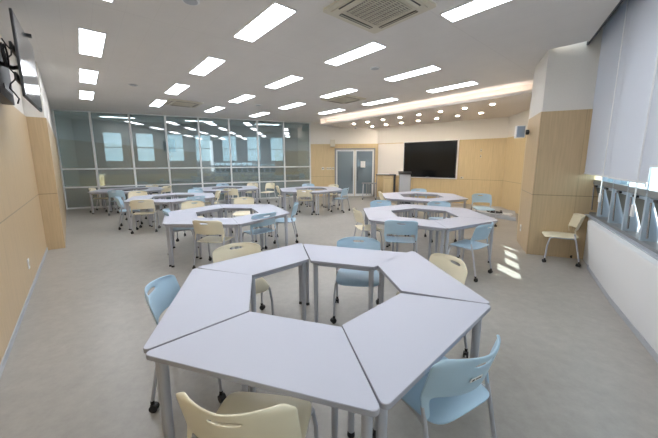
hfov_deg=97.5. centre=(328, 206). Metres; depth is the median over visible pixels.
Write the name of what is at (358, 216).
chair
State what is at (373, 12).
grille
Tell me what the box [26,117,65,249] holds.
trim
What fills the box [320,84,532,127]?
ceiling
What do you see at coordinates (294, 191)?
table
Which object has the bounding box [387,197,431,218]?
table
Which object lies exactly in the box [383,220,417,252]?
chair
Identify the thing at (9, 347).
baseboard
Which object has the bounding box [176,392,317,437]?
chair
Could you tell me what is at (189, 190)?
chair
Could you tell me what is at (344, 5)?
outlet
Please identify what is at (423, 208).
table
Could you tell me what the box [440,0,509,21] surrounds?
recessed light
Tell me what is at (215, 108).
recessed light
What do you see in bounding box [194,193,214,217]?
table
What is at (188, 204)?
chair
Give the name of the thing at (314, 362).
table
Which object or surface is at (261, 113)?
recessed light
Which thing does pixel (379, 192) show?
chair
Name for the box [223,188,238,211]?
chair
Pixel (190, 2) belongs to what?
grille
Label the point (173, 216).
table
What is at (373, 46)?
recessed light
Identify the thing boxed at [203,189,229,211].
table
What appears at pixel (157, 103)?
recessed light
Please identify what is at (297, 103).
recessed light
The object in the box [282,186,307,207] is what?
table
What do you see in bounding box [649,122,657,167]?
roller blind
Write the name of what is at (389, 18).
outlet
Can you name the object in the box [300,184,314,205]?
chair
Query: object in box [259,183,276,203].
chair
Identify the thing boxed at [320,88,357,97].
recessed light
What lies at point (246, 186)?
table
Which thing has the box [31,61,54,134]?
wall
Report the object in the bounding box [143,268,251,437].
table
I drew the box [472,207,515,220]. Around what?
table
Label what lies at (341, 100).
grille
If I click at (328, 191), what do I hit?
table
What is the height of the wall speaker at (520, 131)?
0.230 m
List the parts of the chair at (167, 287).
leg, backrest, leg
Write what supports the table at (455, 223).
on the floor
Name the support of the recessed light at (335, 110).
in the ceiling at (154, 46)
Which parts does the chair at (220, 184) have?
backrest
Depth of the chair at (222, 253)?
3.04 m
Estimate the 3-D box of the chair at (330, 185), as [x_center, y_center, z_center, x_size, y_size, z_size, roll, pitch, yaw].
[0.074,-0.425,10.931,0.566,0.802,0.541,7,11,39]
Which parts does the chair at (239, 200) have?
seat, backrest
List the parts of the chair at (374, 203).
backrest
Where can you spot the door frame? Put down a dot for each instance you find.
(322, 155)
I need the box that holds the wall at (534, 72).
[528,72,534,120]
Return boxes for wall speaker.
[330,140,334,146]
[514,125,529,137]
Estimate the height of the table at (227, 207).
0.720 m
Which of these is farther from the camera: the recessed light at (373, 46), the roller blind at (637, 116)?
the recessed light at (373, 46)
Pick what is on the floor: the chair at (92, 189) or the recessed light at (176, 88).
the chair at (92, 189)
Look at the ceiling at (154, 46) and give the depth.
4.78 m
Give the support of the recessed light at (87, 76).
in the ceiling at (154, 46)
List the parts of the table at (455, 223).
leg, leg, leg, frame, leg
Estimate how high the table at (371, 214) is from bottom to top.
0.720 m
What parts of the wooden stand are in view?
post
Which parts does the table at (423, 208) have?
frame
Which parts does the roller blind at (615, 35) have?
bead chain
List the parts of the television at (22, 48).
wall arm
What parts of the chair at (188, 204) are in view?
backrest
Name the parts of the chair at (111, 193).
backrest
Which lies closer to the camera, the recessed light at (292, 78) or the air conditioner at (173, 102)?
the recessed light at (292, 78)
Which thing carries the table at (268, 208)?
on the floor
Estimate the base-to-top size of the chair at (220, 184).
0.802 m
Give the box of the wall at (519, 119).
[507,110,528,137]
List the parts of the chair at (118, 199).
backrest, seat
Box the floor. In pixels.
[0,196,657,437]
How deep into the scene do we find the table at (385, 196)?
8.07 m
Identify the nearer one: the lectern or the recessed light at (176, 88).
the recessed light at (176, 88)
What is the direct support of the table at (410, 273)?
on the floor
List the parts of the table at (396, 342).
leg, leg, leg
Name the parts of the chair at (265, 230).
seat, backrest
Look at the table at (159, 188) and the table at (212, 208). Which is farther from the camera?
the table at (159, 188)
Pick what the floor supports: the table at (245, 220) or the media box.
the table at (245, 220)
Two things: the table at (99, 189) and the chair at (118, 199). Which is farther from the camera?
the table at (99, 189)
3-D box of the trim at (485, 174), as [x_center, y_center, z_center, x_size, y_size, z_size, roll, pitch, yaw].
[4.304,-1.462,12.048,5.221,2.480,0.023,7,11,38]
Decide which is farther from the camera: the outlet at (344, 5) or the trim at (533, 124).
the trim at (533, 124)
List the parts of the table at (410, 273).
leg, leg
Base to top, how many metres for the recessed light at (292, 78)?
0.016 m
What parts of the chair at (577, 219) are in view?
leg, seat, leg, backrest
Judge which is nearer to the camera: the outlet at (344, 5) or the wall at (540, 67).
the outlet at (344, 5)
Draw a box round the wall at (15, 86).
[0,35,23,113]
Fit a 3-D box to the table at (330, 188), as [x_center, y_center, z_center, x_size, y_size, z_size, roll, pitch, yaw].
[0.145,-0.286,10.305,0.521,0.720,1.166,-2,9,-13]
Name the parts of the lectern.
panel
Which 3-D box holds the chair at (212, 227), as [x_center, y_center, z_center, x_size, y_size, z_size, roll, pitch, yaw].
[-1.830,0.568,4.598,0.566,0.802,0.541,1,9,9]
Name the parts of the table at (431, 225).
leg, frame, leg, leg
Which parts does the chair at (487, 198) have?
backrest, seat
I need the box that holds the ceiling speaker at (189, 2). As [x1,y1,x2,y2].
[182,0,199,5]
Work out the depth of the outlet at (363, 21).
3.62 m
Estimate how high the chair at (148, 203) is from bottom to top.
0.802 m
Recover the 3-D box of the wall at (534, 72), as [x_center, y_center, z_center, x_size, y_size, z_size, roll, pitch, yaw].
[5.078,-1.226,7.335,0.151,3.460,3.703,6,11,33]
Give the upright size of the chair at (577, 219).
0.802 m
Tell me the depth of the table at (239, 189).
10.22 m
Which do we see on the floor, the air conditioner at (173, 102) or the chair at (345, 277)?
the chair at (345, 277)
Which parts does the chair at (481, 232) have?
seat, leg, backrest, leg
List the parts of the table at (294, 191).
leg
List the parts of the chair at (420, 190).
backrest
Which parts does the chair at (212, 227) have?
leg, backrest, seat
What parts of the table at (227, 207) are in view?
leg, frame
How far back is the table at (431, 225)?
4.65 m
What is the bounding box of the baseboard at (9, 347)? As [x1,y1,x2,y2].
[0,247,47,377]
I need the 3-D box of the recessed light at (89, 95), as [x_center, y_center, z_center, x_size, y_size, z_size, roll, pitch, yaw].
[-6.550,-3.000,7.790,0.300,0.016,1.180,-8,12,-40]
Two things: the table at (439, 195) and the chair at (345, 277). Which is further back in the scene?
the table at (439, 195)
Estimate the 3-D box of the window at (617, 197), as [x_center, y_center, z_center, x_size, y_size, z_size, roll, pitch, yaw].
[2.793,-0.949,1.790,0.200,3.065,6.750,5,10,30]
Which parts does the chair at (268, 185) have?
backrest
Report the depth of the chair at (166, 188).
10.63 m
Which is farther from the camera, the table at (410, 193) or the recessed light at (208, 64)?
the table at (410, 193)
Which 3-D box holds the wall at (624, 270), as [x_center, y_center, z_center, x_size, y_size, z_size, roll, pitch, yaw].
[2.843,0.957,2.061,0.550,0.785,6.750,5,10,30]
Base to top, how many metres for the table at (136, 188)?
0.720 m
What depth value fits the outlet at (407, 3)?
3.26 m
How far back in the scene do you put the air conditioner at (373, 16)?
3.42 m
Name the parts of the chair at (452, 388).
leg, seat frame, seat, backrest, leg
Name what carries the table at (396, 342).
on the floor
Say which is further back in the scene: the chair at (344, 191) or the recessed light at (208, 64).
the chair at (344, 191)
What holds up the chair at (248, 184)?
on the floor
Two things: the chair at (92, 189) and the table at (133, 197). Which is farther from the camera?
the chair at (92, 189)
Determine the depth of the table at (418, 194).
8.55 m
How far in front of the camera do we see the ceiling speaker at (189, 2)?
3.26 m
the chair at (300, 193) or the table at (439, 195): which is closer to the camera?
the table at (439, 195)
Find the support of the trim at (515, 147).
attached to the wall at (519, 119)
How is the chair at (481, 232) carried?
on the floor
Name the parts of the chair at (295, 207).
seat, backrest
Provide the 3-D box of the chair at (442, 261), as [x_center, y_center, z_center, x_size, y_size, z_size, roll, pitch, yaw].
[0.912,0.870,2.600,0.541,0.802,0.566,-3,9,-16]
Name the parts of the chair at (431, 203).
seat, backrest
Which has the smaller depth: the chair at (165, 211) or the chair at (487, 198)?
the chair at (165, 211)
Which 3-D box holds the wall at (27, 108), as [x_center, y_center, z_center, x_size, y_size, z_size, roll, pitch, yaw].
[-5.394,-0.891,5.415,0.260,3.460,0.150,-8,12,-40]
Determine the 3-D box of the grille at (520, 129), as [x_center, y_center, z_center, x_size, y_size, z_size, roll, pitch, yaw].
[3.675,-1.435,5.524,0.130,0.202,0.007,3,10,22]
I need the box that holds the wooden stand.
[376,174,395,199]
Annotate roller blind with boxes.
[584,0,633,201]
[608,0,657,216]
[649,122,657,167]
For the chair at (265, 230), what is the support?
on the floor
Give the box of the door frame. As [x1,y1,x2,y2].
[311,144,376,196]
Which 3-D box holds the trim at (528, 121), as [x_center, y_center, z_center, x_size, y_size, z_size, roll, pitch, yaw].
[5.009,-0.749,7.457,0.022,2.480,3.703,6,11,33]
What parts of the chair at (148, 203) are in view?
backrest, seat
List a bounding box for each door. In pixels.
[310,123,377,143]
[335,148,374,196]
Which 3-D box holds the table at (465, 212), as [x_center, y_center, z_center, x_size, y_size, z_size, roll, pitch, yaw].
[2.507,0.484,5.315,0.521,0.720,1.166,0,9,2]
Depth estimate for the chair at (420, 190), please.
9.20 m
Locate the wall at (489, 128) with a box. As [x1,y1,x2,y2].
[378,117,508,143]
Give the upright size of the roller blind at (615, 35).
2.600 m
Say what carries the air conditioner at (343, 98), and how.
attached to the ceiling at (154, 46)
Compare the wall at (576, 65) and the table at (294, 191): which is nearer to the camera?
the wall at (576, 65)
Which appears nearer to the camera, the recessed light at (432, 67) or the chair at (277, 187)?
the recessed light at (432, 67)
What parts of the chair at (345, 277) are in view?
leg, leg, seat, backrest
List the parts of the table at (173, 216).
leg, leg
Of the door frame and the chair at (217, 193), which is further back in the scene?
the door frame
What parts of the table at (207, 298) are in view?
leg, leg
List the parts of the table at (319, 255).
leg, leg, frame, leg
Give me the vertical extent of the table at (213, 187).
0.720 m
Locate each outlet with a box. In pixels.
[339,0,360,10]
[339,14,372,28]
[379,10,417,27]
[404,0,420,7]
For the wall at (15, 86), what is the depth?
4.69 m
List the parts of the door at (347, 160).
glass panel, glass panel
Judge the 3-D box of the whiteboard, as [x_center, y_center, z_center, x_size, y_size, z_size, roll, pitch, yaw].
[2.767,-2.139,13.128,1.240,1.405,0.070,7,11,38]
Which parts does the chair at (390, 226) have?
seat, backrest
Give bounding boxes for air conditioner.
[163,99,203,107]
[321,94,365,103]
[323,0,435,33]
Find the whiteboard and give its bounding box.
[378,143,402,174]
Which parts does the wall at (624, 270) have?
sill, baseboard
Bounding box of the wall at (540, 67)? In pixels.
[530,49,555,117]
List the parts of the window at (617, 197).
sash glass, sash, sash glass, rail, sash, sash, sash glass, sash, sash glass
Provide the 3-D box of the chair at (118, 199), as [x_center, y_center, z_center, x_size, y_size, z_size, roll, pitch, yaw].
[-5.165,0.136,7.442,0.543,0.802,0.552,-5,10,-30]
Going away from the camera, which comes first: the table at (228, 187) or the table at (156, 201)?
the table at (156, 201)
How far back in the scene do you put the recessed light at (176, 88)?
7.07 m
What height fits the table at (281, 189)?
0.720 m
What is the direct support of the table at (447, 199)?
on the floor
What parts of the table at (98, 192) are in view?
leg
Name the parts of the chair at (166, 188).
backrest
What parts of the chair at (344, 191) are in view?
backrest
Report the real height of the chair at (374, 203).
0.802 m
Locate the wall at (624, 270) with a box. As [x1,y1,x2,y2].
[583,214,657,362]
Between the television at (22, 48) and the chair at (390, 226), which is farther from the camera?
the chair at (390, 226)
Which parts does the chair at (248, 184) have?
backrest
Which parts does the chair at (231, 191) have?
backrest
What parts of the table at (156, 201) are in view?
leg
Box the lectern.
[398,171,411,203]
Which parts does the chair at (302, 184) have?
backrest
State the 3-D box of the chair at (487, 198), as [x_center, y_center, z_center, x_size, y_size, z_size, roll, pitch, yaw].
[4.039,0.083,7.585,0.552,0.802,0.543,1,9,8]
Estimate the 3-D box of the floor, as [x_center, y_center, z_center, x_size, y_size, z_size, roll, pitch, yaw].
[0.293,0.444,8.284,12.319,0.100,15.756,-8,12,-40]
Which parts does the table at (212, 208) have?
leg, frame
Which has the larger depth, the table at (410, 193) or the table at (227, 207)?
the table at (410, 193)
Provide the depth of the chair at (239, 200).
7.13 m
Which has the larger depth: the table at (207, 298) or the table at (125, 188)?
the table at (125, 188)
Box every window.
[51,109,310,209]
[589,167,657,253]
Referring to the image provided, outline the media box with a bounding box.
[0,51,14,104]
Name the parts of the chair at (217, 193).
backrest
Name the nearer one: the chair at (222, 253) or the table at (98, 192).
the chair at (222, 253)
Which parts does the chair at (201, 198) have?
backrest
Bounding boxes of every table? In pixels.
[88,191,122,213]
[89,189,115,213]
[103,187,135,208]
[122,190,160,213]
[123,196,153,229]
[124,199,171,229]
[135,187,165,205]
[137,193,176,221]
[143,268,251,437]
[146,187,166,209]
[146,312,379,437]
[162,212,198,266]
[164,218,237,267]
[170,197,213,217]
[171,204,222,247]
[175,193,211,215]
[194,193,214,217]
[198,243,308,320]
[200,186,226,203]
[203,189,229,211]
[220,204,270,240]
[227,186,252,201]
[229,188,257,211]
[233,213,288,250]
[242,186,258,203]
[252,205,289,248]
[280,188,295,209]
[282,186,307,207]
[283,190,316,214]
[303,244,406,322]
[307,186,333,206]
[316,189,342,214]
[324,187,342,209]
[342,293,490,437]
[362,183,375,199]
[363,208,396,250]
[367,204,413,245]
[371,217,446,260]
[378,251,488,357]
[383,193,402,216]
[384,191,415,216]
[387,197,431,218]
[407,204,464,241]
[412,191,450,217]
[427,197,467,219]
[434,217,497,262]
[437,194,467,217]
[446,208,496,256]
[472,207,515,220]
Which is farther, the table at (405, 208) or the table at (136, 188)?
the table at (136, 188)
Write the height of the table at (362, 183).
0.724 m
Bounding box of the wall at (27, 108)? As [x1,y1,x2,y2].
[15,58,44,116]
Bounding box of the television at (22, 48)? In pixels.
[0,8,41,111]
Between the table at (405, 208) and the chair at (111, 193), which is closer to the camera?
the table at (405, 208)
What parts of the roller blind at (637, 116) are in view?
bead chain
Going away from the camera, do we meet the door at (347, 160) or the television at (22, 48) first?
the television at (22, 48)
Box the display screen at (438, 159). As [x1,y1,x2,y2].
[403,139,459,178]
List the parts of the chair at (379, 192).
backrest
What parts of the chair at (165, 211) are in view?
backrest, seat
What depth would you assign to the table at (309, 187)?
10.66 m
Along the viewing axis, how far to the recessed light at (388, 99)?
8.67 m
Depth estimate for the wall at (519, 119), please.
9.48 m
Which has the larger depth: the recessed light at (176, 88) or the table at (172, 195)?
the table at (172, 195)
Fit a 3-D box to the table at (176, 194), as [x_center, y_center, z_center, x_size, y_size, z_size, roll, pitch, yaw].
[-4.224,-0.036,8.800,1.166,0.720,0.521,1,9,6]
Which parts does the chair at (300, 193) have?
backrest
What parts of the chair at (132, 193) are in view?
backrest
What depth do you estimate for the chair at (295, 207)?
5.95 m
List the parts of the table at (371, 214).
leg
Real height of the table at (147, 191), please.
0.720 m
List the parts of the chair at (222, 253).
backrest, seat, leg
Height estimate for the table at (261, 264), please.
0.720 m
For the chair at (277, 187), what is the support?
on the floor
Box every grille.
[171,102,194,106]
[183,0,197,4]
[330,97,355,102]
[346,0,411,25]
[517,126,524,136]
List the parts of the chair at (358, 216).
backrest, seat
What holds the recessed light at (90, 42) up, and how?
in the ceiling at (154, 46)
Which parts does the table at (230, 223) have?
leg, leg, frame, leg, leg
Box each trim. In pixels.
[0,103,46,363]
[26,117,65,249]
[377,138,506,206]
[501,134,525,213]
[517,112,540,252]
[517,121,528,231]
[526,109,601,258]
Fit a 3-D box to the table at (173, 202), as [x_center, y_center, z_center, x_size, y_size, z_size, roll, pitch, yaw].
[-3.660,0.153,7.575,0.521,0.720,1.166,6,11,35]
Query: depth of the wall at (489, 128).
11.47 m
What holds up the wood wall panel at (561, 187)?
attached to the wall at (576, 65)
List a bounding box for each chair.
[88,188,112,212]
[107,190,134,215]
[114,196,142,229]
[125,191,146,219]
[130,199,160,233]
[144,275,225,412]
[154,185,170,207]
[162,208,194,241]
[176,201,207,241]
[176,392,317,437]
[186,196,207,217]
[188,189,202,192]
[192,220,234,268]
[203,191,220,216]
[212,242,273,314]
[214,183,229,201]
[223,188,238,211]
[231,197,253,232]
[242,212,278,248]
[245,183,259,203]
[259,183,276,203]
[273,202,298,243]
[276,186,290,208]
[296,190,314,214]
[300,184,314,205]
[321,184,339,206]
[330,188,349,212]
[330,236,380,323]
[352,208,382,249]
[368,200,390,239]
[372,334,500,437]
[378,191,396,215]
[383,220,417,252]
[396,253,468,357]
[411,189,426,215]
[424,201,456,242]
[448,222,493,281]
[471,193,496,226]
[542,213,585,266]
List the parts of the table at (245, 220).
leg, leg, frame, leg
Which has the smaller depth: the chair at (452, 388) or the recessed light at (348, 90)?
the chair at (452, 388)
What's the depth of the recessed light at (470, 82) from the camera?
6.97 m
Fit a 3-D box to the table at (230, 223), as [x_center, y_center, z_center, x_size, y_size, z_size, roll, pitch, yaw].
[-1.967,0.587,4.749,1.166,0.720,0.521,0,9,3]
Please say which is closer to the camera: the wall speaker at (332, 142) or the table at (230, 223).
the table at (230, 223)
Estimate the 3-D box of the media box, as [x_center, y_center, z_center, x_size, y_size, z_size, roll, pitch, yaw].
[-3.684,-1.504,3.202,0.116,0.600,0.850,-8,12,-40]
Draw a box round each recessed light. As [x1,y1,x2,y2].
[78,27,105,56]
[79,68,98,83]
[79,90,93,99]
[149,99,165,106]
[165,83,189,94]
[189,56,225,75]
[204,106,224,111]
[228,94,254,102]
[233,2,296,41]
[250,112,268,116]
[265,75,302,88]
[279,102,305,108]
[318,109,343,113]
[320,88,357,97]
[324,41,385,65]
[363,98,397,104]
[384,65,440,81]
[426,81,478,92]
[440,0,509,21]
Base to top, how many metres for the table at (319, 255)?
0.720 m
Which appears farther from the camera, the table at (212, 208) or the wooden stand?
the wooden stand
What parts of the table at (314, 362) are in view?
leg, leg, leg, leg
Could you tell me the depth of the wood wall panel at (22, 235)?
3.53 m
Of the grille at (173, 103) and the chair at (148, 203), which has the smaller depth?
the chair at (148, 203)
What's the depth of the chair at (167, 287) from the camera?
2.10 m
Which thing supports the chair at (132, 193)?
on the floor
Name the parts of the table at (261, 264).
leg, frame, leg, leg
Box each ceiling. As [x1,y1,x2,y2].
[0,0,622,122]
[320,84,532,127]
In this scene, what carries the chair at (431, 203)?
on the floor
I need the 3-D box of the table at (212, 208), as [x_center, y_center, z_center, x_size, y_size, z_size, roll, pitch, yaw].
[-2.589,0.403,5.946,0.521,0.720,1.166,5,11,32]
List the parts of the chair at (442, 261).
backrest, leg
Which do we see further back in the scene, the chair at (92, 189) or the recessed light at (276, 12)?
the chair at (92, 189)
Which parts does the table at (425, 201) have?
frame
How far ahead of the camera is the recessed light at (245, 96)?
8.20 m
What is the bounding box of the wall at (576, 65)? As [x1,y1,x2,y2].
[541,23,605,111]

